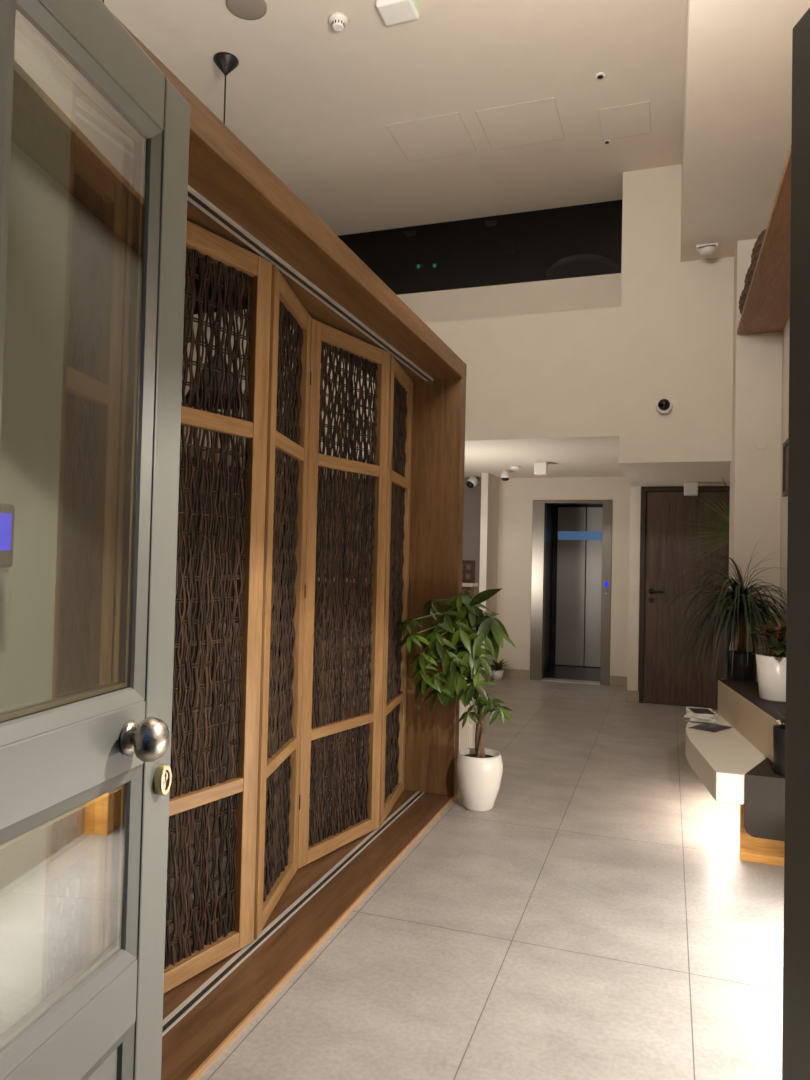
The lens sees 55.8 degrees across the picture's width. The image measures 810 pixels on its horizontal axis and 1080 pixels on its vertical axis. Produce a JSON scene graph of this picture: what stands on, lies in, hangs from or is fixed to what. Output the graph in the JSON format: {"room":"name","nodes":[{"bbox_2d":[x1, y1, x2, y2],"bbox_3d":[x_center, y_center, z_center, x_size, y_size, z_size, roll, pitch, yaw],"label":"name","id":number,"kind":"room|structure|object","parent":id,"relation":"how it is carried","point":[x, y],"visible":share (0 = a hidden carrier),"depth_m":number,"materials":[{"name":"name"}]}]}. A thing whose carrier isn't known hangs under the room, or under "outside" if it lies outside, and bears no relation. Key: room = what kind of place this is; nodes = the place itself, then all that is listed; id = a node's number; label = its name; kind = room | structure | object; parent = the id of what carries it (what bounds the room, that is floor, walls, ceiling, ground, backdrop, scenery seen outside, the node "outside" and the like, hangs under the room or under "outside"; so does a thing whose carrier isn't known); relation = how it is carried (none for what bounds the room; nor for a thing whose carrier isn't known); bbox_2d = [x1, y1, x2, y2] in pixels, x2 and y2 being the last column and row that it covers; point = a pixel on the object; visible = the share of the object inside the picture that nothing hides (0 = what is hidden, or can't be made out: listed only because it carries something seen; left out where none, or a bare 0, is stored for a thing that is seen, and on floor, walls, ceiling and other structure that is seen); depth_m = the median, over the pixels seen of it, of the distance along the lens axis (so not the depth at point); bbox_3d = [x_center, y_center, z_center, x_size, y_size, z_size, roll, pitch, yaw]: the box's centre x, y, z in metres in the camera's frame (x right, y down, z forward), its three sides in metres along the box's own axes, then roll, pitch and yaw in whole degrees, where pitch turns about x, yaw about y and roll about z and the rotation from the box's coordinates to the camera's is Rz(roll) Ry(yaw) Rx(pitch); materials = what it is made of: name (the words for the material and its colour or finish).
{"room":"hotel lobby","nodes":[
{"label":"hotel lobby","id":0,"kind":"room"},
{"bbox_2d":[0,27,72,1035],"bbox_3d":[-0.796,-0.852,1.245,0.100,4.530,0.580,1,-2,19],"label":"wall","id":1,"kind":"structure","parent":0,"point":[42,92],"depth_m":1.42,"materials":[{"name":"beige paint"}]},
{"bbox_2d":[0,503,14,652],"bbox_3d":[-0.706,0.066,1.301,0.058,0.262,0.115,1,-2,19],"label":"phone","id":2,"kind":"object","parent":1,"relation":"attached to","point":[7,511],"visible":1,"depth_m":1.33,"materials":[{"name":"grey plastic"}]},
{"bbox_2d":[59,209,284,693],"bbox_3d":[-2.914,-0.776,6.084,0.100,4.530,8.650,1,-2,19],"label":"wall","id":3,"kind":"structure","parent":0,"point":[196,272],"depth_m":7.99,"materials":[{"name":"beige paint"}]},
{"bbox_2d":[104,0,686,235],"bbox_3d":[-0.556,-3.100,4.089,5.600,0.120,6.270,1,-2,19],"label":"ceiling","id":4,"kind":"structure","parent":0,"point":[314,102],"depth_m":5.05,"materials":[{"name":"paint"}]},
{"bbox_2d":[71,0,103,371],"bbox_3d":[-1.676,-1.972,4.168,0.400,2.182,0.400,1,-2,19],"label":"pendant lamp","id":5,"kind":"object","parent":4,"relation":"hanging from","point":[102,0],"visible":0.03,"depth_m":3.99,"materials":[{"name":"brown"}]},
{"bbox_2d":[185,52,240,409],"bbox_3d":[-1.156,-1.944,4.809,0.400,2.182,0.400,1,-2,19],"label":"pendant lamp","id":6,"kind":"object","parent":4,"relation":"hanging from","point":[226,62],"visible":0.4,"depth_m":4.79,"materials":[{"name":"brown metal"}]},
{"bbox_2d":[226,0,266,19],"bbox_3d":[-0.901,-3.035,4.348,0.230,0.012,0.230,1,-2,19],"label":"ceiling speaker","id":7,"kind":"object","parent":4,"relation":"attached to","point":[243,9],"visible":1,"depth_m":4.36},
{"bbox_2d":[329,12,347,30],"bbox_3d":[-0.389,-3.000,4.446,0.110,0.054,0.110,1,-2,19],"label":"smoke detector","id":8,"kind":"object","parent":4,"relation":"attached to","point":[338,21],"visible":1,"depth_m":4.42,"materials":[{"name":"white plastic"}]},
{"bbox_2d":[375,0,418,25],"bbox_3d":[-0.041,-3.000,4.326,0.212,0.045,0.180,1,-2,19],"label":"emergency light","id":9,"kind":"object","parent":4,"relation":"attached to","point":[392,12],"visible":1,"depth_m":4.31,"materials":[{"name":"white plastic"}]},
{"bbox_2d":[386,112,476,161],"bbox_3d":[0.203,-2.980,5.680,0.546,0.004,0.526,1,-2,19],"label":"ceiling hatch","id":10,"kind":"object","parent":4,"relation":"attached to","point":[442,135],"visible":1,"depth_m":5.66,"materials":[{"name":"paint"}]},
{"bbox_2d":[475,97,564,149],"bbox_3d":[0.834,-2.971,5.484,0.546,0.004,0.526,1,-2,19],"label":"ceiling hatch","id":11,"kind":"object","parent":4,"relation":"attached to","point":[538,121],"visible":1,"depth_m":5.46,"materials":[{"name":"paint"}]},
{"bbox_2d":[595,72,605,79],"bbox_3d":[1.252,-2.972,4.906,0.068,0.014,0.068,1,-2,19],"label":"ceiling sensor","id":12,"kind":"object","parent":4,"relation":"attached to","point":[601,75],"visible":1,"depth_m":4.89,"materials":[{"name":"white plastic"}]},
{"bbox_2d":[598,101,650,139],"bbox_3d":[1.556,-2.957,5.409,0.341,0.004,0.396,1,-2,19],"label":"ceiling hatch","id":13,"kind":"object","parent":4,"relation":"attached to","point":[632,119],"visible":1,"depth_m":5.40,"materials":[{"name":"paint"}]},
{"bbox_2d":[680,0,809,261],"bbox_3d":[1.629,-2.630,3.150,0.845,0.770,5.650,1,-2,19],"label":"bulkhead","id":14,"kind":"object","parent":4,"relation":"attached to","point":[737,112],"visible":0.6,"depth_m":4.02,"materials":[{"name":"beige paint"}]},
{"bbox_2d":[696,243,717,254],"bbox_3d":[2.219,-2.135,5.622,0.150,0.066,0.123,1,-2,19],"label":"lamp","id":15,"kind":"object","parent":14,"relation":"attached to","point":[704,249],"visible":1,"depth_m":5.59,"materials":[{"name":"white plastic"}]},
{"bbox_2d":[316,477,480,654],"bbox_3d":[-0.246,0.433,9.648,2.650,2.415,0.100,1,-2,19],"label":"wall","id":16,"kind":"structure","parent":0,"point":[472,496],"depth_m":9.26,"materials":[{"name":"grey paint"}]},
{"bbox_2d":[466,476,477,487],"bbox_3d":[0.812,-0.695,9.190,0.137,0.147,0.147,1,-2,19],"label":"camera","id":17,"kind":"object","parent":16,"relation":"attached to","point":[472,481],"visible":1,"depth_m":9.14,"materials":[{"name":"white plastic"}]},
{"bbox_2d":[191,442,624,478],"bbox_3d":[0.198,-0.872,8.332,4.315,0.145,2.720,1,-2,19],"label":"ceiling","id":18,"kind":"structure","parent":0,"point":[599,459],"depth_m":7.60,"materials":[{"name":"paint"}]},
{"bbox_2d":[501,470,509,480],"bbox_3d":[1.113,-0.713,8.487,0.100,0.122,0.099,1,-2,19],"label":"ceiling camera","id":19,"kind":"object","parent":18,"relation":"attached to","point":[505,476],"visible":1,"depth_m":8.45,"materials":[{"name":"white plastic"}]},
{"bbox_2d":[510,466,519,469],"bbox_3d":[1.168,-0.766,8.110,0.110,0.034,0.110,1,-2,19],"label":"ceiling detector","id":20,"kind":"object","parent":18,"relation":"attached to","point":[511,467],"visible":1,"depth_m":8.07,"materials":[{"name":"white plastic"}]},
{"bbox_2d":[534,462,548,474],"bbox_3d":[1.385,-0.724,7.748,0.137,0.127,0.124,1,-2,19],"label":"recessed light","id":21,"kind":"object","parent":18,"relation":"in","point":[540,468],"visible":1,"depth_m":7.69,"materials":[{"name":"white plastic"}]},
{"bbox_2d":[195,199,622,313],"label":"window","id":22,"kind":"structure","parent":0,"point":[469,253],"depth_m":9.97,"materials":[{"name":"black glass"}]},
{"bbox_2d":[404,230,415,236],"bbox_3d":[0.059,-3.803,9.366,0.120,0.120,0.120,1,-2,19],"label":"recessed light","id":23,"kind":"object","parent":22,"relation":"in","point":[410,232],"visible":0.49,"depth_m":9.35,"materials":[{"name":"black"}]},
{"bbox_2d":[415,264,422,269],"bbox_3d":[0.180,-3.494,9.793,0.100,0.060,0.054,1,-2,19],"label":"lamp","id":24,"kind":"object","parent":22,"relation":"attached to","point":[417,266],"visible":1,"depth_m":9.77,"materials":[{"name":"green"}]},
{"bbox_2d":[431,263,438,269],"bbox_3d":[0.382,-3.476,9.723,0.100,0.060,0.054,1,-2,19],"label":"lamp","id":25,"kind":"object","parent":22,"relation":"attached to","point":[433,266],"visible":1,"depth_m":9.70,"materials":[{"name":"green"}]},
{"bbox_2d":[485,219,496,226],"bbox_3d":[1.014,-3.789,9.037,0.120,0.120,0.120,1,-2,19],"label":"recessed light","id":26,"kind":"object","parent":22,"relation":"in","point":[490,222],"visible":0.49,"depth_m":9.02,"materials":[{"name":"black"}]},
{"bbox_2d":[47,678,783,1079],"bbox_3d":[0.036,1.604,5.993,5.600,0.100,10.550,1,-2,19],"label":"floor","id":27,"kind":"structure","parent":0,"point":[604,919],"depth_m":2.86,"materials":[{"name":"tile"}]},
{"bbox_2d":[41,14,466,1079],"bbox_3d":[-0.443,0.175,3.126,0.527,2.590,3.310,1,-2,19],"label":"frame","id":28,"kind":"object","parent":27,"relation":"on","point":[233,195],"visible":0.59,"depth_m":2.97,"materials":[{"name":"wood"}]},
{"bbox_2d":[46,134,126,997],"bbox_3d":[-0.890,0.180,1.935,0.040,2.446,0.586,1,-1,5],"label":"screen panel","id":29,"kind":"object","parent":28,"relation":"on","point":[95,188],"visible":0.31,"depth_m":2.11,"materials":[{"name":"brown wood"}]},
{"bbox_2d":[102,191,271,993],"bbox_3d":[-0.695,0.199,2.501,0.044,2.446,0.627,0,-2,32],"label":"screen panel","id":30,"kind":"object","parent":28,"relation":"on","point":[256,270],"visible":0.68,"depth_m":2.59,"materials":[{"name":"brown wood"}]},
{"bbox_2d":[253,265,311,938],"bbox_3d":[-0.494,0.218,3.087,0.040,2.446,0.618,1,-1,5],"label":"screen panel","id":31,"kind":"object","parent":28,"relation":"on","point":[287,432],"visible":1,"depth_m":3.09,"materials":[{"name":"brown wood"}]},
{"bbox_2d":[297,318,389,868],"bbox_3d":[-0.290,0.238,3.679,0.044,2.446,0.648,0,-2,32],"label":"screen panel","id":32,"kind":"object","parent":28,"relation":"on","point":[373,464],"visible":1,"depth_m":3.67,"materials":[{"name":"brown wood"}]},
{"bbox_2d":[379,354,412,825],"bbox_3d":[-0.057,0.259,4.285,0.041,2.446,0.640,1,-1,11],"label":"screen panel","id":33,"kind":"object","parent":28,"relation":"on","point":[397,546],"visible":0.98,"depth_m":4.31,"materials":[{"name":"brown wood"}]},
{"bbox_2d":[219,575,477,750],"bbox_3d":[-0.480,0.919,5.868,2.088,1.240,0.165,1,-2,19],"label":"reception desk","id":34,"kind":"object","parent":27,"relation":"on","point":[467,733],"depth_m":5.80,"materials":[{"name":"beige paint"}]},
{"bbox_2d":[223,575,477,586],"bbox_3d":[-0.471,0.312,5.885,2.078,0.025,0.165,1,-2,19],"label":"countertop","id":35,"kind":"structure","parent":34,"relation":"on","point":[463,584],"depth_m":5.52,"materials":[{"name":"laminate"}]},
{"bbox_2d":[462,560,474,582],"bbox_3d":[0.440,0.230,5.589,0.136,0.165,0.057,1,-2,19],"label":"display box","id":36,"kind":"object","parent":34,"relation":"on","point":[468,566],"visible":0.72,"depth_m":5.56,"materials":[{"name":"brown"}]},
{"bbox_2d":[398,589,516,811],"bbox_3d":[0.272,0.890,4.286,0.643,1.252,0.376,1,-1,-8],"label":"potted plant","id":37,"kind":"object","parent":27,"relation":"on","point":[479,769],"visible":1,"depth_m":4.23,"materials":[{"name":"green plant"}]},
{"bbox_2d":[491,659,512,680],"bbox_3d":[1.089,1.540,9.060,0.389,0.232,0.359,2,-2,-32],"label":"potted plant","id":38,"kind":"object","parent":27,"relation":"on","point":[497,672],"visible":0.89,"depth_m":8.99,"materials":[{"name":"green plant"}]},
{"bbox_2d":[530,500,611,684],"bbox_3d":[2.212,0.546,9.680,0.982,2.300,1.471,1,-2,19],"label":"elevator","id":39,"kind":"object","parent":27,"relation":"on","point":[572,539],"visible":0.8,"depth_m":10.25,"materials":[{"name":"metal"}]},
{"bbox_2d":[627,487,640,690],"bbox_3d":[2.505,0.460,8.291,0.104,2.415,1.010,1,-2,19],"label":"wall pier","id":40,"kind":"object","parent":27,"relation":"on","point":[635,492],"visible":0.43,"depth_m":7.81,"materials":[{"name":"beige paint"}]},
{"bbox_2d":[626,688,638,702],"bbox_3d":[2.472,1.607,8.246,0.130,0.120,1.004,1,-2,19],"label":"baseboard","id":41,"kind":"object","parent":40,"relation":"attached to","point":[632,696],"visible":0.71,"depth_m":7.77,"materials":[{"name":"stone"}]},
{"bbox_2d":[682,478,729,558],"bbox_3d":[2.707,0.538,6.558,0.702,2.180,0.179,1,-2,19],"label":"fan palm","id":42,"kind":"object","parent":27,"relation":"on","point":[722,530],"visible":0.31,"depth_m":6.56,"materials":[{"name":"green plant"}]},
{"bbox_2d":[654,542,786,681],"bbox_3d":[2.066,0.463,5.040,0.825,1.024,0.949,1,-2,19],"label":"palm","id":43,"kind":"object","parent":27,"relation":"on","point":[740,664],"visible":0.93,"depth_m":5.03,"materials":[{"name":"plant"}]},
{"bbox_2d":[685,679,785,865],"bbox_3d":[1.855,1.216,4.132,0.628,0.664,2.054,1,-2,19],"label":"bench","id":44,"kind":"object","parent":27,"relation":"on","point":[735,764],"visible":0.66,"depth_m":3.77,"materials":[{"name":"laminate"}]},
{"bbox_2d":[688,722,731,732],"bbox_3d":[1.807,1.111,4.526,0.232,0.007,0.158,3,-2,-43],"label":"magazine","id":45,"kind":"object","parent":44,"relation":"on","point":[706,727],"visible":1,"depth_m":4.51,"materials":[{"name":"black paper"}]},
{"bbox_2d":[725,651,756,681],"bbox_3d":[2.248,0.860,5.123,0.200,0.216,0.200,1,-2,19],"label":"planter","id":46,"kind":"object","parent":44,"relation":"on","point":[741,671],"depth_m":5.04,"materials":[{"name":"black ceramic"}]},
{"bbox_2d":[745,619,786,701],"bbox_3d":[2.079,0.667,4.285,0.276,0.452,0.325,1,-1,-6],"label":"kalanchoe","id":47,"kind":"object","parent":44,"relation":"on","point":[771,667],"visible":0.76,"depth_m":4.23,"materials":[{"name":"white ceramic"}]},
{"bbox_2d":[756,653,785,701],"bbox_3d":[2.082,0.768,4.284,0.220,0.248,0.220,1,-2,19],"label":"pot","id":48,"kind":"object","parent":44,"relation":"on","point":[771,669],"depth_m":4.21,"materials":[{"name":"white ceramic"}]},
{"bbox_2d":[770,709,785,775],"bbox_3d":[1.811,0.938,3.582,0.194,0.306,0.176,1,-1,-6],"label":"succulent","id":49,"kind":"object","parent":44,"relation":"on","point":[779,730],"visible":0.25,"depth_m":3.55,"materials":[{"name":"grey plant"}]},
{"bbox_2d":[773,724,785,775],"bbox_3d":[1.800,0.984,3.575,0.148,0.214,0.148,1,-2,19],"label":"pot","id":50,"kind":"object","parent":44,"relation":"on","point":[779,730],"depth_m":3.55,"materials":[{"name":"black ceramic"}]},
{"bbox_2d":[782,8,809,1079],"bbox_3d":[0.514,0.374,0.735,0.046,2.088,0.465,1,-1,-3],"label":"door","id":51,"kind":"structure","parent":27,"relation":"on","point":[796,939],"depth_m":0.95,"materials":[{"name":"grey paint"}]},
{"bbox_2d":[181,164,733,464],"bbox_3d":[0.153,-1.787,6.901,5.140,2.330,0.530,1,-2,19],"label":"wall","id":52,"kind":"structure","parent":0,"point":[588,359],"depth_m":6.09,"materials":[{"name":"beige paint"}]},
{"bbox_2d":[656,398,671,414],"bbox_3d":[1.998,-1.036,5.902,0.120,0.120,0.109,1,-2,19],"label":"security camera","id":53,"kind":"object","parent":52,"relation":"attached to","point":[663,406],"visible":1,"depth_m":5.88,"materials":[{"name":"white plastic"}]},
{"bbox_2d":[479,473,498,680],"bbox_3d":[0.987,0.445,9.037,0.080,2.415,0.590,1,-2,19],"label":"wall","id":54,"kind":"structure","parent":0,"point":[489,482],"depth_m":8.86,"materials":[{"name":"beige paint"}]},
{"bbox_2d":[484,670,491,680],"bbox_3d":[1.003,1.595,8.986,0.014,0.115,0.576,1,-2,19],"label":"baseboard","id":55,"kind":"structure","parent":54,"relation":"attached to","point":[487,674],"depth_m":8.91,"materials":[{"name":"stone"}]},
{"bbox_2d":[496,477,629,679],"bbox_3d":[1.901,0.467,9.097,1.770,2.415,0.120,1,-2,19],"label":"wall","id":56,"kind":"structure","parent":0,"point":[516,495],"depth_m":9.17,"materials":[{"name":"beige paint"}]},
{"bbox_2d":[502,668,626,686],"bbox_3d":[1.842,1.614,9.008,1.586,0.115,0.014,1,-2,19],"label":"baseboard","id":57,"kind":"structure","parent":56,"relation":"attached to","point":[507,673],"depth_m":9.14,"materials":[{"name":"stone"}]},
{"bbox_2d":[546,209,618,279],"bbox_3d":[1.845,-3.298,7.940,0.740,1.120,0.740,1,-2,19],"label":"pendant lamp","id":58,"kind":"object","parent":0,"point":[580,265],"visible":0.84,"depth_m":7.73,"materials":[{"name":"black metal"}]},
{"bbox_2d":[546,254,618,279],"bbox_3d":[1.834,-2.821,7.928,0.740,0.166,0.740,1,-2,19],"label":"shade","id":59,"kind":"object","parent":58,"relation":"attached to","point":[580,265],"depth_m":7.72,"materials":[{"name":"black metal"}]},
{"bbox_2d":[620,463,729,486],"bbox_3d":[2.652,-0.673,6.865,1.285,0.215,1.860,1,-2,19],"label":"ceiling","id":60,"kind":"structure","parent":0,"point":[674,475],"depth_m":6.76,"materials":[{"name":"paint"}]},
{"bbox_2d":[684,482,698,495],"bbox_3d":[2.737,-0.489,7.306,0.137,0.127,0.124,1,-2,19],"label":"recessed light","id":61,"kind":"object","parent":60,"relation":"in","point":[690,488],"visible":1,"depth_m":7.25,"materials":[{"name":"white plastic"}]},
{"bbox_2d":[643,486,729,695],"bbox_3d":[2.964,0.562,7.659,1.180,2.200,0.120,1,-2,19],"label":"wall","id":62,"kind":"structure","parent":0,"point":[728,486],"depth_m":7.85,"materials":[{"name":"beige paint"}]},
{"bbox_2d":[638,487,729,707],"bbox_3d":[2.820,0.564,7.668,0.898,2.190,0.136,1,-2,19],"label":"door","id":63,"kind":"structure","parent":62,"relation":"in","point":[665,511],"depth_m":7.69,"materials":[{"name":"brown wood"}]},
{"bbox_2d":[729,239,781,680],"bbox_3d":[2.668,-0.661,5.648,0.460,4.530,0.470,1,-2,19],"label":"wall column","id":64,"kind":"structure","parent":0,"point":[755,474],"depth_m":5.46,"materials":[{"name":"beige paint"}]},
{"bbox_2d":[755,438,766,449],"bbox_3d":[2.535,-0.683,5.443,0.080,0.080,0.005,1,-2,19],"label":"cover plate","id":65,"kind":"object","parent":64,"relation":"attached to","point":[761,444],"visible":1,"depth_m":5.44,"materials":[{"name":"beige paint"}]},
{"bbox_2d":[779,317,789,653],"bbox_3d":[1.818,-0.753,2.785,0.120,4.530,5.500,1,-2,19],"label":"wall","id":66,"kind":"structure","parent":0,"point":[785,334],"depth_m":5.24,"materials":[{"name":"beige paint"}]},
{"bbox_2d":[737,146,790,334],"bbox_3d":[1.728,-1.602,3.130,0.298,0.100,4.940,1,-2,19],"label":"wall shelf","id":67,"kind":"object","parent":66,"relation":"attached to","point":[766,309],"visible":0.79,"depth_m":4.41,"materials":[{"name":"brown wood"}]},
{"bbox_2d":[738,287,746,314],"bbox_3d":[2.449,-1.639,5.242,0.302,0.244,0.364,1,-2,19],"label":"basket","id":68,"kind":"object","parent":67,"relation":"on","point":[743,296],"visible":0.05,"depth_m":5.23,"materials":[{"name":"brown wicker"}]},
{"bbox_2d":[744,264,753,293],"bbox_3d":[2.312,-1.652,4.846,0.302,0.244,0.364,1,-2,19],"label":"basket","id":69,"kind":"object","parent":67,"relation":"on","point":[750,271],"visible":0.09,"depth_m":4.83,"materials":[{"name":"brown wicker"}]},
{"bbox_2d":[751,228,766,269],"bbox_3d":[2.175,-1.666,4.449,0.302,0.244,0.364,1,-2,19],"label":"basket","id":70,"kind":"object","parent":67,"relation":"on","point":[757,246],"visible":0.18,"depth_m":4.42,"materials":[{"name":"brown wicker"}]},
{"bbox_2d":[782,439,787,496],"bbox_3d":[2.463,-0.480,4.881,0.022,0.360,0.600,1,-2,19],"label":"picture frame","id":71,"kind":"object","parent":66,"relation":"attached to","point":[785,444],"visible":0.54,"depth_m":5.11,"materials":[{"name":"grey metal"}]},
{"bbox_2d":[785,445,787,489],"bbox_3d":[2.469,-0.480,4.880,0.010,0.300,0.540,1,-2,19],"label":"picture","id":72,"kind":"object","parent":71,"relation":"attached to","point":[786,446],"depth_m":5.08},
{"bbox_3d":[-1.605,-0.873,1.138,5.600,4.530,0.150,1,-2,19],"label":"wall","id":73,"kind":"structure","parent":0,"visible":0},
{"bbox_2d":[0,0,189,1079],"bbox_3d":[-0.403,0.359,0.939,0.102,2.088,0.465,1,-1,12],"label":"door","id":74,"kind":"structure","parent":73,"relation":"in","point":[59,757],"depth_m":1.07,"materials":[{"name":"grey paint"}]},
{"bbox_3d":[1.871,1.119,4.817,0.161,0.009,0.260,0,-2,29],"label":"newspaper","id":75,"kind":"object","parent":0,"visible":0},
{"bbox_2d":[689,718,716,722],"bbox_3d":[1.852,1.109,4.784,0.157,0.009,0.260,1,-2,17],"label":"newspaper","id":76,"kind":"object","parent":75,"relation":"on","point":[689,718],"visible":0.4,"depth_m":4.66,"materials":[{"name":"white paper"}]},
{"bbox_2d":[686,711,716,720],"bbox_3d":[1.854,1.100,4.789,0.158,0.009,0.260,1,-2,15],"label":"newspaper","id":77,"kind":"object","parent":76,"relation":"on","point":[712,719],"visible":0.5,"depth_m":4.67,"materials":[{"name":"white paper"}]},
{"bbox_2d":[684,712,715,719],"bbox_3d":[1.846,1.091,4.785,0.157,0.009,0.260,0,-2,29],"label":"newspaper","id":78,"kind":"object","parent":77,"relation":"on","point":[685,715],"visible":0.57,"depth_m":4.68,"materials":[{"name":"white paper"}]},
{"bbox_2d":[686,707,714,717],"bbox_3d":[1.857,1.083,4.820,0.158,0.009,0.260,1,-2,19],"label":"newspaper","id":79,"kind":"object","parent":78,"relation":"on","point":[690,713],"visible":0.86,"depth_m":4.72,"materials":[{"name":"white paper"}]},
{"bbox_2d":[688,708,714,714],"bbox_3d":[1.861,1.076,4.805,0.120,0.005,0.180,1,-1,7],"label":"magazine","id":80,"kind":"object","parent":79,"relation":"on","point":[694,710],"visible":1,"depth_m":4.79,"materials":[{"name":"black paper"}]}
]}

